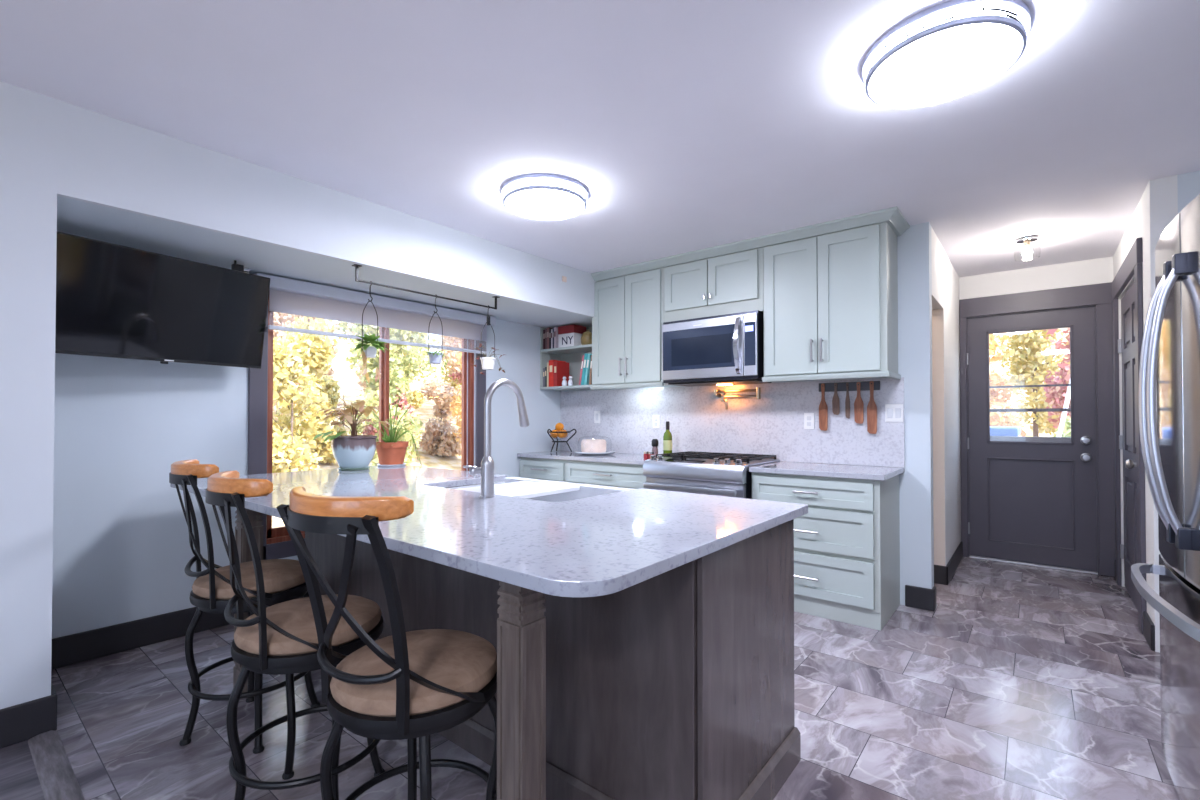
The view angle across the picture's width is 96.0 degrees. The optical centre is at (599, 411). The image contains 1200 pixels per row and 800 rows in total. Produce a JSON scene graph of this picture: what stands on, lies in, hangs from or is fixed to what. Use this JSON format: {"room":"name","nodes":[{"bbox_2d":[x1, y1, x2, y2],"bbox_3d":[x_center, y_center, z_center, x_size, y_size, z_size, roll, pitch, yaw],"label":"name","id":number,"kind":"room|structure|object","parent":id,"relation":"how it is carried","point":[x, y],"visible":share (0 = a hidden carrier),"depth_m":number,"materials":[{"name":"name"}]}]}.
{"room":"kitchen","nodes":[
{"label":"kitchen","id":0,"kind":"room"},
{"bbox_2d":[0,740,44,799],"bbox_3d":[-1.630,1.231,-0.021,5.030,0.058,2.543,-1,-1,39],"label":"floor plank","id":1,"kind":"structure","parent":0,"point":[19,780],"depth_m":1.82,"materials":[{"name":"grey wood"}]},
{"bbox_2d":[0,81,595,708],"bbox_3d":[-2.072,0.014,2.790,0.830,2.440,6.340,-1,-1,39],"label":"wall","id":2,"kind":"structure","parent":0,"point":[49,146],"depth_m":2.12,"materials":[{"name":"paint"}]},
{"bbox_2d":[57,192,593,316],"bbox_3d":[-1.089,-0.835,3.382,0.030,0.005,3.280,-1,-1,39],"label":"trim","id":3,"kind":"structure","parent":2,"relation":"attached to","point":[58,193],"depth_m":2.71,"materials":[{"name":"paint"}]},
{"bbox_2d":[52,319,560,638],"bbox_3d":[-1.579,0.211,3.996,0.120,2.075,3.680,-1,-1,39],"label":"wall","id":4,"kind":"structure","parent":0,"point":[122,551],"depth_m":2.87,"materials":[{"name":"blue paint"}]},
{"bbox_2d":[0,596,302,747],"bbox_3d":[-2.052,1.160,2.709,0.746,0.144,6.220,-1,-1,39],"label":"baseboard","id":5,"kind":"structure","parent":4,"relation":"attached to","point":[71,649],"depth_m":2.68,"materials":[{"name":"black paint"}]},
{"bbox_2d":[55,231,269,368],"bbox_3d":[-2.250,-0.508,2.777,0.339,0.532,0.900,0,-1,30],"label":"television","id":6,"kind":"object","parent":4,"relation":"attached to","point":[113,300],"visible":0.9,"depth_m":2.64,"materials":[{"name":"black plastic"}]},
{"bbox_2d":[231,260,248,272],"bbox_3d":[-1.999,-0.805,3.003,0.040,0.066,0.077,-1,-1,39],"label":"camera","id":7,"kind":"object","parent":6,"relation":"on","point":[235,266],"visible":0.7,"depth_m":2.98,"materials":[{"name":"black plastic"}]},
{"bbox_2d":[248,290,485,559],"bbox_3d":[-1.590,0.051,3.969,0.140,1.735,1.790,-1,-1,39],"label":"window","id":8,"kind":"structure","parent":4,"relation":"in","point":[277,543],"depth_m":3.37,"materials":[{"name":"red wood"}]},
{"bbox_2d":[254,273,495,353],"bbox_3d":[-1.488,-0.657,3.920,0.089,0.320,1.820,-1,-1,39],"label":"roller shade","id":9,"kind":"object","parent":8,"relation":"attached to","point":[288,296],"visible":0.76,"depth_m":3.77,"materials":[{"name":"grey fabric"}]},
{"bbox_2d":[57,196,591,327],"bbox_3d":[-1.299,-0.831,3.783,0.800,0.004,3.640,-1,-1,39],"label":"soffit underside","id":10,"kind":"structure","parent":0,"point":[74,217],"depth_m":2.99,"materials":[{"name":"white paint"}]},
{"bbox_2d":[352,264,499,309],"bbox_3d":[-1.068,-0.787,3.480,0.040,0.090,1.060,-1,-1,39],"label":"rod","id":11,"kind":"object","parent":10,"relation":"attached to","point":[356,266],"visible":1,"depth_m":3.37,"materials":[{"name":"black metal"}]},
{"bbox_2d":[354,281,387,382],"bbox_3d":[-1.337,-0.463,3.142,0.225,0.600,0.202,-1,-1,39],"label":"hanging planter","id":12,"kind":"object","parent":11,"relation":"hanging from","point":[367,351],"visible":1,"depth_m":3.11,"materials":[{"name":"white plastic"}]},
{"bbox_2d":[426,295,447,372],"bbox_3d":[-1.060,-0.506,3.490,0.131,0.506,0.150,-1,-1,39],"label":"hanging planter","id":13,"kind":"object","parent":11,"relation":"hanging from","point":[435,357],"visible":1,"depth_m":3.46,"materials":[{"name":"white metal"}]},
{"bbox_2d":[472,305,504,374],"bbox_3d":[-0.791,-0.504,3.819,0.112,0.502,0.322,-1,-1,39],"label":"hanging planter","id":14,"kind":"object","parent":11,"relation":"hanging from","point":[488,362],"visible":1,"depth_m":3.78,"materials":[{"name":"white ceramic"}]},
{"bbox_2d":[0,0,1199,276],"bbox_3d":[0.103,-1.274,2.158,5.130,0.120,8.165,-1,-1,39],"label":"ceiling","id":15,"kind":"structure","parent":0,"point":[685,125],"depth_m":2.13,"materials":[{"name":"paint"}]},
{"bbox_2d":[501,174,587,220],"bbox_3d":[-0.301,-1.168,2.969,0.476,0.072,0.476,-1,-1,39],"label":"ceiling light","id":16,"kind":"object","parent":15,"relation":"attached to","point":[545,197],"visible":1,"depth_m":2.88,"materials":[{"name":"white plastic"}]},
{"bbox_2d":[506,189,583,218],"bbox_3d":[-0.301,-1.138,2.969,0.431,0.006,0.431,-1,-1,39],"label":"diffuser","id":17,"kind":"object","parent":16,"relation":"attached to","point":[526,203],"depth_m":2.94,"materials":[{"name":"white plastic"}]},
{"bbox_2d":[862,0,1030,108],"bbox_3d":[1.145,-1.182,1.815,0.476,0.072,0.476,-1,-1,39],"label":"ceiling light","id":18,"kind":"object","parent":15,"relation":"attached to","point":[950,50],"visible":1,"depth_m":1.74,"materials":[{"name":"white plastic"}]},
{"bbox_2d":[869,23,1020,104],"bbox_3d":[1.145,-1.152,1.815,0.431,0.006,0.431,-1,-1,39],"label":"diffuser","id":19,"kind":"object","parent":18,"relation":"attached to","point":[939,63],"depth_m":1.78,"materials":[{"name":"white plastic"}]},
{"bbox_2d":[1014,235,1040,258],"bbox_3d":[2.935,-1.122,3.711,0.144,0.144,0.144,-1,-1,39],"label":"lamp","id":20,"kind":"object","parent":15,"relation":"attached to","point":[1026,241],"visible":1,"depth_m":3.69,"materials":[{"name":"silver metal"}]},
{"bbox_2d":[51,557,1180,799],"bbox_3d":[0.907,1.268,3.124,5.030,0.060,5.405,-1,-1,39],"label":"floor","id":21,"kind":"structure","parent":0,"point":[1021,682],"depth_m":2.20,"materials":[{"name":"tile"}]},
{"bbox_2d":[28,730,84,799],"bbox_3d":[-0.519,1.208,0.759,4.080,0.022,0.080,-1,-1,39],"label":"trim","id":22,"kind":"structure","parent":21,"relation":"on","point":[57,778],"depth_m":1.84,"materials":[{"name":"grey wood"}]},
{"bbox_2d":[169,459,319,753],"bbox_3d":[-1.373,0.706,2.115,0.459,1.039,0.498,-1,-1,45],"label":"bar stool","id":23,"kind":"object","parent":21,"relation":"on","point":[284,580],"visible":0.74,"depth_m":1.99,"materials":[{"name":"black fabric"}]},
{"bbox_2d":[233,508,262,692],"bbox_3d":[-1.567,0.805,2.409,0.088,0.846,0.088,-1,-1,39],"label":"support post","id":24,"kind":"object","parent":21,"relation":"on","point":[255,517],"visible":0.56,"depth_m":2.38,"materials":[{"name":"grey wood"}]},
{"bbox_2d":[205,470,384,799],"bbox_3d":[-0.903,0.700,1.654,0.464,1.039,0.500,-1,-1,45],"label":"bar stool","id":25,"kind":"object","parent":21,"relation":"on","point":[280,638],"visible":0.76,"depth_m":1.51,"materials":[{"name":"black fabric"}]},
{"bbox_2d":[276,486,496,799],"bbox_3d":[-0.477,0.696,1.324,0.436,1.039,0.506,0,-1,18],"label":"bar stool","id":26,"kind":"object","parent":21,"relation":"on","point":[411,685],"visible":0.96,"depth_m":1.20,"materials":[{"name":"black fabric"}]},
{"bbox_2d":[497,581,545,799],"bbox_3d":[-0.189,0.792,1.296,0.088,0.846,0.088,-1,-1,39],"label":"support post","id":27,"kind":"object","parent":21,"relation":"on","point":[521,622],"visible":0.87,"depth_m":1.27,"materials":[{"name":"grey wood"}]},
{"bbox_2d":[305,484,800,799],"bbox_3d":[-0.419,0.806,2.379,2.348,0.847,0.741,-1,-1,39],"label":"base cabinet","id":28,"kind":"object","parent":21,"relation":"on","point":[677,683],"visible":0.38,"depth_m":1.59,"materials":[{"name":"brown wood"}]},
{"bbox_2d":[170,465,807,597],"bbox_3d":[-0.729,0.365,2.405,2.840,0.032,1.285,-1,-1,39],"label":"countertop","id":29,"kind":"structure","parent":28,"relation":"on","point":[606,544],"depth_m":1.62,"materials":[{"name":"white stone"}]},
{"bbox_2d":[313,398,389,470],"bbox_3d":[-1.592,0.135,3.365,0.366,0.450,0.441,-1,-1,39],"label":"potted plant","id":30,"kind":"object","parent":29,"relation":"on","point":[353,452],"visible":1,"depth_m":3.31,"materials":[{"name":"ceramic"}]},
{"bbox_2d":[367,396,421,466],"bbox_3d":[-1.388,0.140,3.680,0.397,0.491,0.406,-1,-1,39],"label":"potted plant","id":31,"kind":"object","parent":29,"relation":"on","point":[391,452],"visible":0.98,"depth_m":3.61,"materials":[{"name":"green plant"}]},
{"bbox_2d":[463,379,528,497],"bbox_3d":[-0.433,0.104,2.306,0.134,0.488,0.276,-1,-1,39],"label":"kitchen faucet","id":32,"kind":"object","parent":29,"relation":"on","point":[486,470],"visible":1,"depth_m":2.21,"materials":[{"name":"silver metal"}]},
{"bbox_2d":[450,477,632,501],"bbox_3d":[-0.337,0.487,2.571,0.936,0.248,0.612,-1,-1,39],"label":"farmhouse sink","id":33,"kind":"object","parent":29,"relation":"in","point":[586,490],"visible":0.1,"depth_m":2.74,"materials":[{"name":"white ceramic"}]},
{"bbox_2d":[450,481,504,488],"bbox_3d":[-0.340,0.499,2.567,0.936,0.225,0.602,-1,-1,39],"label":"basin","id":34,"kind":"object","parent":33,"relation":"in","point":[476,485],"depth_m":2.87,"materials":[{"name":"grey metal"}]},
{"bbox_2d":[457,481,579,498],"bbox_3d":[-0.415,0.377,2.602,0.400,0.019,0.515,-1,-1,39],"label":"sink basin","id":35,"kind":"object","parent":33,"relation":"on","point":[520,489],"visible":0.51,"depth_m":2.60,"materials":[{"name":"white plastic"}]},
{"bbox_2d":[520,457,646,488],"bbox_3d":[-0.016,0.832,4.672,1.415,0.849,0.610,-1,-1,39],"label":"base cabinet","id":36,"kind":"object","parent":21,"relation":"on","point":[631,476],"visible":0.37,"depth_m":4.43,"materials":[{"name":"green paint"}]},
{"bbox_2d":[517,450,662,464],"bbox_3d":[-0.013,0.389,4.689,1.432,0.033,0.589,-1,-1,39],"label":"countertop","id":37,"kind":"structure","parent":36,"relation":"on","point":[621,458],"depth_m":4.52,"materials":[{"name":"white stone"}]},
{"bbox_2d":[547,429,576,451],"bbox_3d":[-0.393,0.265,5.033,0.281,0.218,0.267,-1,-1,39],"label":"fruit stand","id":38,"kind":"object","parent":37,"relation":"on","point":[550,431],"visible":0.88,"depth_m":5.01,"materials":[{"name":"black metal"}]},
{"bbox_2d":[574,435,615,454],"bbox_3d":[-0.047,0.273,4.764,0.370,0.200,0.370,-1,-1,39],"label":"cake dome","id":39,"kind":"object","parent":37,"relation":"on","point":[579,451],"visible":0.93,"depth_m":4.63,"materials":[{"name":"white ceramic"}]},
{"bbox_2d":[581,439,605,452],"bbox_3d":[-0.055,0.297,4.770,0.224,0.115,0.224,-1,-1,39],"label":"cake","id":40,"kind":"object","parent":39,"relation":"on","point":[587,445],"visible":0.97,"depth_m":4.68,"materials":[{"name":"white food"}]},
{"bbox_2d":[663,421,671,457],"bbox_3d":[0.547,0.222,4.362,0.073,0.292,0.073,-1,-1,39],"label":"wine bottle","id":41,"kind":"object","parent":37,"relation":"on","point":[667,437],"visible":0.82,"depth_m":4.34,"materials":[{"name":"green glass"}]},
{"bbox_2d":[643,451,779,498],"bbox_3d":[0.805,0.766,3.936,0.770,0.904,0.701,-1,-1,39],"label":"gas range","id":42,"kind":"object","parent":21,"relation":"on","point":[708,473],"visible":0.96,"depth_m":3.71,"materials":[{"name":"silver metal"}]},
{"bbox_2d":[663,457,779,465],"bbox_3d":[0.847,0.356,3.993,0.770,0.014,0.566,-1,-1,39],"label":"cooktop","id":43,"kind":"object","parent":42,"relation":"in","point":[761,461],"depth_m":3.81,"materials":[{"name":"silver metal"}]},
{"bbox_2d":[751,472,899,630],"bbox_3d":[1.448,0.817,3.490,0.762,0.849,0.610,-1,-1,39],"label":"base cabinet","id":44,"kind":"object","parent":21,"relation":"on","point":[847,542],"visible":0.85,"depth_m":3.21,"materials":[{"name":"green paint"}]},
{"bbox_2d":[749,461,903,480],"bbox_3d":[1.464,0.374,3.498,0.800,0.033,0.589,-1,-1,39],"label":"countertop","id":45,"kind":"structure","parent":44,"relation":"on","point":[880,473],"depth_m":3.34,"materials":[{"name":"white stone"}]},
{"bbox_2d":[1131,194,1199,799],"bbox_3d":[1.979,0.308,1.364,0.868,1.813,0.899,0,-1,35],"label":"refrigerator","id":46,"kind":"object","parent":21,"relation":"on","point":[1170,348],"visible":1,"depth_m":1.58,"materials":[{"name":"silver metal"}]},
{"bbox_2d":[561,222,933,604],"bbox_3d":[0.834,0.034,4.454,3.265,2.440,0.100,-1,-1,39],"label":"wall","id":47,"kind":"structure","parent":0,"point":[914,261],"depth_m":3.44,"materials":[{"name":"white paint"}]},
{"bbox_2d":[540,327,591,390],"bbox_3d":[-0.218,-0.512,5.047,0.683,0.592,0.281,-1,-1,39],"label":"bookshelf","id":48,"kind":"object","parent":47,"relation":"attached to","point":[572,355],"visible":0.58,"depth_m":5.16,"materials":[{"name":"green paint"}]},
{"bbox_2d":[549,360,565,386],"bbox_3d":[-0.408,-0.363,5.152,0.060,0.250,0.172,-1,-1,39],"label":"book","id":49,"kind":"object","parent":48,"relation":"on","point":[551,362],"visible":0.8,"depth_m":5.08,"materials":[{"name":"paper"}]},
{"bbox_2d":[554,361,568,385],"bbox_3d":[-0.365,-0.355,5.117,0.044,0.235,0.172,-1,-1,39],"label":"book","id":50,"kind":"object","parent":48,"relation":"on","point":[561,369],"visible":0.91,"depth_m":5.07,"materials":[{"name":"paper"}]},
{"bbox_2d":[558,324,585,347],"bbox_3d":[-0.260,-0.698,5.063,0.203,0.205,0.180,-1,-1,39],"label":"box","id":51,"kind":"object","parent":48,"relation":"on","point":[569,335],"visible":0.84,"depth_m":4.99,"materials":[{"name":"cardboard"}]},
{"bbox_2d":[581,353,587,384],"bbox_3d":[-0.089,-0.381,4.894,0.082,0.287,0.172,-1,-1,39],"label":"book","id":52,"kind":"object","parent":48,"relation":"on","point":[586,354],"visible":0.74,"depth_m":4.82,"materials":[{"name":"paper"}]},
{"bbox_2d":[581,330,591,344],"bbox_3d":[-0.112,-0.673,4.918,0.128,0.150,0.128,-1,-1,39],"label":"ceramic jar","id":53,"kind":"object","parent":48,"relation":"on","point":[586,338],"visible":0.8,"depth_m":4.87,"materials":[{"name":"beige ceramic"}]},
{"bbox_2d":[584,353,591,384],"bbox_3d":[-0.062,-0.380,4.872,0.075,0.281,0.172,-1,-1,39],"label":"book","id":54,"kind":"object","parent":48,"relation":"on","point":[586,381],"visible":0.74,"depth_m":4.81,"materials":[{"name":"paper"}]},
{"bbox_2d":[590,268,667,389],"bbox_3d":[0.302,-0.663,4.564,0.728,0.933,0.384,-1,-1,39],"label":"upper cabinet","id":55,"kind":"object","parent":47,"relation":"attached to","point":[628,319],"visible":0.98,"depth_m":4.42,"materials":[{"name":"green paint"}]},
{"bbox_2d":[664,247,762,321],"bbox_3d":[0.902,-0.915,4.090,0.802,0.440,0.373,-1,-1,39],"label":"upper cabinet","id":56,"kind":"object","parent":47,"relation":"attached to","point":[730,283],"visible":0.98,"depth_m":3.94,"materials":[{"name":"green paint"}]},
{"bbox_2d":[662,310,771,386],"bbox_3d":[0.878,-0.450,4.055,0.762,0.489,0.449,-1,-1,39],"label":"microwave oven","id":57,"kind":"object","parent":56,"relation":"attached to","point":[727,349],"visible":0.99,"depth_m":3.89,"materials":[{"name":"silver metal"}]},
{"bbox_2d":[560,377,904,467],"bbox_3d":[0.784,0.079,4.421,3.016,0.579,0.011,-1,-1,39],"label":"backsplash","id":58,"kind":"structure","parent":47,"relation":"attached to","point":[772,424],"depth_m":4.16,"materials":[{"name":"stone"}]},
{"bbox_2d":[653,415,659,428],"bbox_3d":[0.483,0.085,4.651,0.072,0.116,0.009,-1,-1,39],"label":"wall outlet","id":59,"kind":"object","parent":58,"relation":"attached to","point":[656,418],"visible":1,"depth_m":4.65,"materials":[{"name":"white plastic"}]},
{"bbox_2d":[714,387,760,408],"bbox_3d":[1.032,-0.100,4.132,0.393,0.162,0.131,-1,-1,39],"label":"pot filler","id":60,"kind":"object","parent":58,"relation":"attached to","point":[719,393],"visible":1,"depth_m":4.12,"materials":[{"name":"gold metal"}]},
{"bbox_2d":[804,413,813,428],"bbox_3d":[1.487,0.065,3.841,0.072,0.116,0.009,-1,-1,39],"label":"wall outlet","id":61,"kind":"object","parent":58,"relation":"attached to","point":[808,417],"visible":1,"depth_m":3.84,"materials":[{"name":"white plastic"}]},
{"bbox_2d":[819,381,879,391],"bbox_3d":[1.690,-0.173,3.674,0.389,0.060,0.018,-1,-1,39],"label":"rail","id":62,"kind":"object","parent":58,"relation":"attached to","point":[865,385],"visible":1,"depth_m":3.66,"materials":[{"name":"metal"}]},
{"bbox_2d":[819,383,827,430],"bbox_3d":[1.555,-0.034,3.762,0.058,0.330,0.012,-1,-1,39],"label":"wooden spatula","id":63,"kind":"object","parent":62,"relation":"hanging from","point":[823,409],"visible":1,"depth_m":3.76,"materials":[{"name":"brown wood"}]},
{"bbox_2d":[832,383,839,414],"bbox_3d":[1.620,-0.090,3.710,0.047,0.220,0.012,-1,-1,39],"label":"wooden spatula","id":64,"kind":"object","parent":62,"relation":"hanging from","point":[835,400],"visible":1,"depth_m":3.71,"materials":[{"name":"brown wood"}]},
{"bbox_2d":[845,382,849,418],"bbox_3d":[1.679,-0.078,3.662,0.029,0.245,0.012,-1,-1,39],"label":"wooden spatula","id":65,"kind":"object","parent":62,"relation":"hanging from","point":[847,400],"visible":1,"depth_m":3.66,"materials":[{"name":"brown wood"}]},
{"bbox_2d":[854,382,863,423],"bbox_3d":[1.734,-0.061,3.618,0.058,0.280,0.012,-1,-1,39],"label":"wooden spatula","id":66,"kind":"object","parent":62,"relation":"hanging from","point":[858,404],"visible":1,"depth_m":3.61,"materials":[{"name":"brown wood"}]},
{"bbox_2d":[867,381,876,433],"bbox_3d":[1.796,-0.029,3.567,0.060,0.350,0.012,-1,-1,39],"label":"wooden spatula","id":67,"kind":"object","parent":62,"relation":"hanging from","point":[871,407],"visible":1,"depth_m":3.56,"materials":[{"name":"brown wood"}]},
{"bbox_2d":[885,404,902,421],"bbox_3d":[1.907,0.007,3.502,0.105,0.116,0.010,-1,-1,39],"label":"wall outlet","id":68,"kind":"object","parent":58,"relation":"attached to","point":[893,412],"visible":1,"depth_m":3.50,"materials":[{"name":"white plastic"}]},
{"bbox_2d":[762,222,900,381],"bbox_3d":[1.516,-0.675,3.584,0.781,0.933,0.384,-1,-1,39],"label":"upper cabinet","id":69,"kind":"object","parent":47,"relation":"attached to","point":[830,301],"visible":1,"depth_m":3.43,"materials":[{"name":"green paint"}]},
{"bbox_2d":[591,206,909,281],"bbox_3d":[0.939,-1.162,4.053,2.370,0.056,0.405,-1,-1,39],"label":"crown molding","id":70,"kind":"structure","parent":69,"relation":"attached to","point":[893,216],"depth_m":3.65,"materials":[{"name":"green paint"}]},
{"bbox_2d":[905,585,935,610],"bbox_3d":[2.043,1.174,3.441,0.161,0.134,0.096,-1,-1,39],"label":"baseboard","id":71,"kind":"structure","parent":47,"relation":"attached to","point":[915,597],"depth_m":3.40,"materials":[{"name":"black paint"}]},
{"bbox_2d":[931,227,960,565],"bbox_3d":[2.596,0.031,4.141,0.130,2.440,1.625,-1,-1,39],"label":"wall","id":72,"kind":"structure","parent":0,"point":[945,280],"depth_m":4.19,"materials":[{"name":"paint"}]},
{"bbox_2d":[932,309,944,565],"bbox_3d":[2.445,0.248,3.957,0.133,2.000,0.010,-1,-1,39],"label":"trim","id":73,"kind":"structure","parent":72,"relation":"attached to","point":[937,314],"depth_m":3.93,"materials":[{"name":"beige paint"}]},
{"bbox_2d":[934,542,962,584],"bbox_3d":[2.764,1.185,4.322,0.146,0.134,1.020,-1,-1,39],"label":"baseboard","id":74,"kind":"structure","parent":72,"relation":"attached to","point":[943,575],"depth_m":3.94,"materials":[{"name":"black paint"}]},
{"bbox_2d":[959,256,1112,450],"bbox_3d":[3.401,0.036,4.612,3.100,2.440,0.120,-1,-1,39],"label":"wall","id":75,"kind":"structure","parent":0,"point":[1100,270],"depth_m":4.41,"materials":[{"name":"paint"}]},
{"bbox_2d":[959,282,1114,576],"bbox_3d":[3.560,0.134,4.447,0.981,2.239,0.172,-1,-1,39],"label":"door","id":76,"kind":"structure","parent":75,"relation":"in","point":[1046,502],"depth_m":4.38,"materials":[{"name":"grey paint"}]},
{"bbox_2d":[1113,175,1177,652],"bbox_3d":[3.446,0.022,3.442,0.100,2.440,1.745,-1,-1,39],"label":"wall","id":77,"kind":"structure","parent":0,"point":[1157,207],"depth_m":2.87,"materials":[{"name":"paint"}]},
{"bbox_2d":[1112,237,1146,633],"bbox_3d":[3.411,0.137,3.485,0.110,2.209,1.260,-1,-1,39],"label":"door","id":78,"kind":"structure","parent":77,"relation":"in","point":[1133,551],"depth_m":3.52,"materials":[{"name":"grey paint"}]},
{"bbox_2d":[1114,560,1154,650],"bbox_3d":[3.374,1.174,3.431,0.016,0.134,1.660,-1,-1,39],"label":"baseboard","id":79,"kind":"structure","parent":77,"relation":"attached to","point":[1148,625],"depth_m":2.85,"materials":[{"name":"black paint"}]},
{"bbox_2d":[1177,170,1199,213],"bbox_3d":[3.252,0.011,2.541,0.730,2.440,0.100,-1,-1,39],"label":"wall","id":80,"kind":"structure","parent":0,"point":[1188,184],"depth_m":2.72,"materials":[{"name":"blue paint"}]},
{"label":"outside","id":81,"kind":"structure","parent":0,"visible":0},
{"bbox_2d":[272,328,1068,527],"bbox_3d":[2.013,-2.233,14.466,75.000,7.918,75.000,-1,-1,39],"label":"ground","id":82,"kind":"structure","parent":81,"point":[343,374],"depth_m":18.03,"materials":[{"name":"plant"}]},
{"bbox_2d":[273,312,315,422],"bbox_3d":[-6.421,-1.428,10.731,1.927,4.704,2.079,-1,-1,39],"label":"autumn tree","id":83,"kind":"object","parent":82,"relation":"on","point":[279,319],"visible":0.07,"depth_m":10.56,"materials":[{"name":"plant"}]},
{"bbox_2d":[272,316,341,472],"bbox_3d":[-4.807,-0.042,8.291,1.256,3.071,1.647,0,-1,25],"label":"autumn tree","id":84,"kind":"object","parent":82,"relation":"on","point":[288,449],"visible":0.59,"depth_m":8.26,"materials":[{"name":"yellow plant"}]},
{"bbox_2d":[286,315,337,414],"bbox_3d":[-6.965,-1.081,12.845,1.193,3.377,1.346,0,-1,33],"label":"autumn tree","id":85,"kind":"object","parent":82,"relation":"on","point":[331,372],"visible":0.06,"depth_m":13.00,"materials":[{"name":"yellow plant"}]},
{"bbox_2d":[302,375,348,463],"bbox_3d":[-5.158,0.256,10.039,0.876,1.926,0.997,0,-1,11],"label":"autumn tree","id":86,"kind":"object","parent":82,"relation":"on","point":[329,386],"visible":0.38,"depth_m":9.93,"materials":[{"name":"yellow plant"}]},
{"bbox_2d":[333,321,418,392],"bbox_3d":[-6.723,-3.132,16.425,2.706,6.810,2.815,-1,-1,39],"label":"autumn tree","id":87,"kind":"object","parent":82,"relation":"on","point":[359,382],"visible":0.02,"depth_m":15.90,"materials":[{"name":"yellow plant"}]},
{"bbox_2d":[362,387,415,452],"bbox_3d":[-4.306,0.279,11.075,1.018,1.896,1.027,-1,-1,39],"label":"autumn tree","id":88,"kind":"object","parent":82,"relation":"on","point":[368,430],"visible":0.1,"depth_m":11.05,"materials":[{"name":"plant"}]},
{"bbox_2d":[343,323,435,465],"bbox_3d":[-3.719,-0.180,9.636,1.335,3.384,1.585,-1,-1,39],"label":"autumn tree","id":89,"kind":"object","parent":82,"relation":"on","point":[395,374],"visible":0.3,"depth_m":9.43,"materials":[{"name":"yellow plant"}]},
{"bbox_2d":[337,321,444,436],"bbox_3d":[-4.937,-1.336,12.751,2.255,4.576,2.181,-1,-1,43],"label":"autumn tree","id":90,"kind":"object","parent":82,"relation":"on","point":[417,363],"visible":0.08,"depth_m":12.73,"materials":[{"name":"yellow plant"}]},
{"bbox_2d":[398,334,424,408],"bbox_3d":[-5.541,-1.158,14.732,1.324,3.580,1.342,-1,-1,39],"label":"autumn tree","id":91,"kind":"object","parent":82,"relation":"on","point":[417,402],"visible":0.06,"depth_m":14.65,"materials":[{"name":"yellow plant"}]},
{"bbox_2d":[418,378,460,456],"bbox_3d":[-3.479,0.245,12.072,0.990,1.990,0.978,-1,-1,39],"label":"autumn tree","id":92,"kind":"object","parent":82,"relation":"on","point":[438,439],"visible":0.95,"depth_m":11.88,"materials":[{"name":"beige plant"}]},
{"bbox_2d":[436,335,461,424],"bbox_3d":[-3.347,-1.352,14.724,1.872,4.645,2.066,-1,-1,39],"label":"autumn tree","id":93,"kind":"object","parent":82,"relation":"on","point":[450,342],"visible":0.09,"depth_m":14.37,"materials":[{"name":"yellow plant"}]},
{"bbox_2d":[437,339,461,408],"bbox_3d":[-4.455,-2.747,18.923,2.662,6.110,2.553,0,-1,-29],"label":"autumn tree","id":94,"kind":"object","parent":82,"relation":"on","point":[446,377],"visible":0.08,"depth_m":18.56,"materials":[{"name":"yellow plant"}]},
{"bbox_2d":[447,338,461,384],"bbox_3d":[-3.921,-1.146,16.625,1.456,3.606,1.219,0,-1,5],"label":"autumn tree","id":95,"kind":"object","parent":82,"relation":"on","point":[457,375],"visible":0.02,"depth_m":16.34,"materials":[{"name":"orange plant"}]},
{"bbox_2d":[449,352,461,443],"bbox_3d":[-2.450,0.072,11.053,1.502,2.913,1.418,-1,-1,39],"label":"autumn tree","id":96,"kind":"object","parent":82,"relation":"on","point":[455,404],"visible":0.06,"depth_m":10.88,"materials":[{"name":"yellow plant"}]},
{"bbox_2d":[989,334,1010,408],"bbox_3d":[10.427,-3.059,15.392,2.507,6.846,2.608,-1,-1,39],"label":"autumn tree","id":97,"kind":"object","parent":82,"relation":"on","point":[991,370],"visible":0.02,"depth_m":14.91,"materials":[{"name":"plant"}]},
{"bbox_2d":[989,333,1026,435],"bbox_3d":[7.089,-0.678,10.209,1.710,4.311,1.452,0,-1,25],"label":"autumn tree","id":98,"kind":"object","parent":82,"relation":"on","point":[995,379],"visible":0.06,"depth_m":10.01,"materials":[{"name":"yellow plant"}]},
{"bbox_2d":[995,329,1069,436],"bbox_3d":[9.562,-1.900,11.781,1.778,5.710,1.776,-1,-1,44],"label":"autumn tree","id":99,"kind":"object","parent":82,"relation":"on","point":[1029,363],"visible":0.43,"depth_m":11.59,"materials":[{"name":"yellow plant"}]},
{"bbox_2d":[1042,328,1070,428],"bbox_3d":[8.575,-0.575,9.159,1.696,4.085,1.619,-1,-1,39],"label":"autumn tree","id":100,"kind":"object","parent":82,"relation":"on","point":[1056,395],"visible":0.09,"depth_m":9.29,"materials":[{"name":"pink plant"}]},
{"bbox_2d":[1053,415,1070,436],"bbox_3d":[7.029,0.928,7.841,1.014,1.841,1.030,-1,-1,39],"label":"autumn tree","id":101,"kind":"object","parent":82,"relation":"on","point":[1066,432],"visible":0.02,"depth_m":7.81,"materials":[{"name":"green plant"}]},
{"bbox_2d":[1057,381,1069,436],"bbox_3d":[6.376,0.141,7.447,0.579,2.909,0.048,-1,-1,39],"label":"leaning pole","id":102,"kind":"object","parent":82,"relation":"on","point":[1067,399],"visible":0.31,"depth_m":7.42,"materials":[{"name":"white wood"}]},
{"bbox_3d":[4.718,1.471,5.829,6.000,0.200,3.375,-1,-1,39],"label":"deck","id":103,"kind":"object","parent":82,"relation":"on","visible":0},
{"bbox_2d":[990,426,1020,435],"bbox_3d":[4.745,0.783,6.827,0.900,1.199,1.200,-1,-1,39],"label":"hot tub","id":104,"kind":"object","parent":103,"relation":"on","point":[994,430],"visible":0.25,"depth_m":6.19,"materials":[{"name":"blue plastic"}]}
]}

